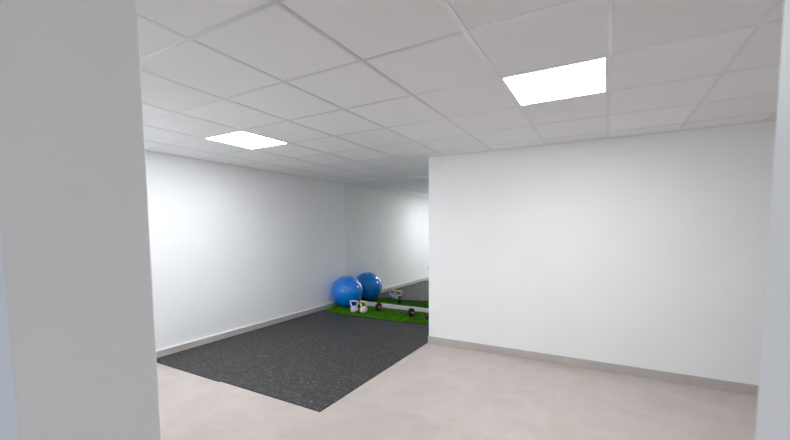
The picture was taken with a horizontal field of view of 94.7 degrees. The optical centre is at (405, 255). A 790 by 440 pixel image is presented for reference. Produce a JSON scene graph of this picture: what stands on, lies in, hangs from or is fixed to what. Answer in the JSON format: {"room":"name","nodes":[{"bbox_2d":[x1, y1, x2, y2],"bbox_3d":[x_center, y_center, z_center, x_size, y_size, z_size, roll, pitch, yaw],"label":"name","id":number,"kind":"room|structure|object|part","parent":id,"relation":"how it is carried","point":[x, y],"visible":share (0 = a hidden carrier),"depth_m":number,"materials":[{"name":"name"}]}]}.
{"room":"gym","nodes":[
{"label":"gym","id":0,"kind":"room"},
{"bbox_2d":[145,150,344,350],"bbox_3d":[-2.683,-0.051,5.109,0.200,2.469,5.989,2,5,29],"label":"wall","id":1,"kind":"structure","parent":0,"point":[232,247],"depth_m":5.26,"materials":[{"name":"white paint"}]},
{"bbox_2d":[156,302,336,357],"bbox_3d":[-2.582,1.137,5.136,0.024,0.094,5.562,2,5,29],"label":"baseboard","id":2,"kind":"structure","parent":1,"relation":"attached to","point":[184,346],"depth_m":5.29,"materials":[{"name":"ceramic"}]},
{"bbox_2d":[348,177,427,312],"bbox_3d":[-0.040,-0.199,6.960,2.652,2.469,0.192,2,5,29],"label":"wall","id":3,"kind":"structure","parent":0,"point":[423,177],"depth_m":6.98,"materials":[{"name":"white paint"}]},
{"bbox_2d":[344,181,380,302],"bbox_3d":[-0.870,-0.260,7.297,0.860,2.375,0.008,2,5,29],"label":"mirror panel","id":4,"kind":"object","parent":3,"relation":"attached to","point":[361,200],"visible":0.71,"depth_m":7.26,"materials":[{"name":"clear glass"}]},
{"bbox_2d":[358,301,428,312],"bbox_3d":[-0.086,0.991,6.951,2.652,0.073,0.026,2,5,29],"label":"baseboard","id":5,"kind":"structure","parent":3,"relation":"attached to","point":[393,306],"depth_m":6.97,"materials":[{"name":"white"}]},
{"bbox_2d":[380,178,421,307],"bbox_3d":[-0.092,-0.233,6.872,0.908,2.375,0.008,2,5,29],"label":"mirror panel","id":6,"kind":"object","parent":3,"relation":"attached to","point":[400,200],"visible":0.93,"depth_m":6.86,"materials":[{"name":"clear glass"}]},
{"bbox_2d":[422,177,428,307],"bbox_3d":[0.685,-0.206,6.447,0.860,2.375,0.008,2,5,29],"label":"mirror panel","id":7,"kind":"object","parent":3,"relation":"attached to","point":[425,181],"visible":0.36,"depth_m":6.62,"materials":[{"name":"clear glass"}]},
{"bbox_2d":[0,0,789,439],"bbox_3d":[0.181,0.287,0.256,9.498,2.469,0.207,2,5,29],"label":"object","id":8,"kind":"structure","parent":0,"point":[78,361],"depth_m":0.61,"materials":[{"name":"white paint"}]},
{"bbox_2d":[157,343,757,439],"bbox_3d":[0.789,1.486,1.445,9.898,0.100,9.265,2,5,29],"label":"floor","id":9,"kind":"structure","parent":0,"point":[435,392],"depth_m":3.13,"materials":[{"name":"ceramic"}]},
{"bbox_2d":[156,304,398,381],"bbox_3d":[-1.566,1.139,5.629,1.290,0.008,3.720,2,5,29],"label":"rubber mat","id":10,"kind":"object","parent":9,"relation":"on","point":[222,359],"visible":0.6,"depth_m":4.80,"materials":[{"name":"black rubber"}]},
{"bbox_2d":[326,305,428,324],"bbox_3d":[-0.323,1.054,6.538,2.572,0.017,0.777,2,5,29],"label":"mat","id":11,"kind":"object","parent":10,"relation":"on","point":[384,314],"visible":0.66,"depth_m":6.50,"materials":[{"name":"green"}]},
{"bbox_2d":[331,276,362,306],"bbox_3d":[-1.142,0.700,7.115,0.621,0.614,0.620,-2,5,-25],"label":"exercise ball","id":12,"kind":"object","parent":11,"relation":"on","point":[344,289],"visible":0.93,"depth_m":6.89,"materials":[{"name":"blue plastic"}]},
{"bbox_2d":[350,300,358,312],"bbox_3d":[-0.937,0.929,6.648,0.178,0.222,0.142,1,4,20],"label":"kettlebell","id":13,"kind":"object","parent":11,"relation":"on","point":[354,309],"visible":1,"depth_m":6.61,"materials":[{"name":"white plastic"}]},
{"bbox_3d":[-0.938,0.885,6.645,0.178,0.135,0.026,1,4,20],"label":"handle","id":14,"kind":"part","parent":13,"relation":"part of","materials":[{"name":"white plastic"}]},
{"bbox_2d":[360,301,367,312],"bbox_3d":[-0.758,0.932,6.595,0.155,0.222,0.147,-2,4,-21],"label":"kettlebell","id":15,"kind":"object","parent":11,"relation":"on","point":[363,309],"visible":1,"depth_m":6.55,"materials":[{"name":"white plastic"}]},
{"bbox_2d":[375,303,414,316],"bbox_3d":[-0.201,0.969,6.491,0.905,0.158,0.158,3,5,38],"label":"barbell","id":16,"kind":"object","parent":11,"relation":"on","point":[378,306],"visible":1,"depth_m":6.44,"materials":[{"name":"black metal"}]},
{"bbox_3d":[-0.498,0.954,6.723,0.045,0.158,0.158,3,5,38],"label":"weight plate","id":17,"kind":"part","parent":16,"relation":"part of","materials":[{"name":"black rubber"}]},
{"bbox_3d":[0.096,0.984,6.258,0.045,0.158,0.158,3,5,38],"label":"weight plate","id":18,"kind":"part","parent":16,"relation":"part of","materials":[{"name":"black rubber"}]},
{"bbox_2d":[221,310,428,411],"bbox_3d":[-0.414,1.178,5.009,1.322,0.008,3.703,2,5,29],"label":"rubber mat","id":19,"kind":"object","parent":9,"relation":"on","point":[318,375],"visible":0.76,"depth_m":4.13,"materials":[{"name":"black rubber"}]},
{"bbox_2d":[136,0,783,183],"bbox_3d":[1.613,-1.165,2.784,9.898,0.054,5.782,2,5,29],"label":"ceiling","id":20,"kind":"structure","parent":0,"point":[357,91],"depth_m":2.19,"materials":[{"name":"tile"}]},
{"bbox_2d":[204,131,287,148],"bbox_3d":[-1.649,-1.198,3.803,0.574,0.002,0.574,2,5,29],"label":"recessed light","id":21,"kind":"object","parent":20,"relation":"in","point":[240,138],"visible":1,"depth_m":3.78,"materials":[{"name":"white plastic"}]},
{"bbox_2d":[501,57,606,105],"bbox_3d":[0.982,-1.106,2.364,0.574,0.002,0.574,2,5,29],"label":"recessed light","id":22,"kind":"object","parent":20,"relation":"in","point":[586,77],"visible":1,"depth_m":2.32,"materials":[{"name":"white plastic"}]},
{"bbox_2d":[429,120,775,385],"bbox_3d":[3.830,0.001,3.938,7.046,2.469,1.788,2,5,29],"label":"wall","id":23,"kind":"structure","parent":0,"point":[648,251],"depth_m":3.81,"materials":[{"name":"white paint"}]},
{"bbox_2d":[428,336,758,395],"bbox_3d":[3.311,1.241,3.288,6.857,0.095,0.011,2,5,29],"label":"baseboard","id":24,"kind":"structure","parent":23,"relation":"attached to","point":[750,389],"depth_m":3.90,"materials":[{"name":"ceramic"}]}
]}

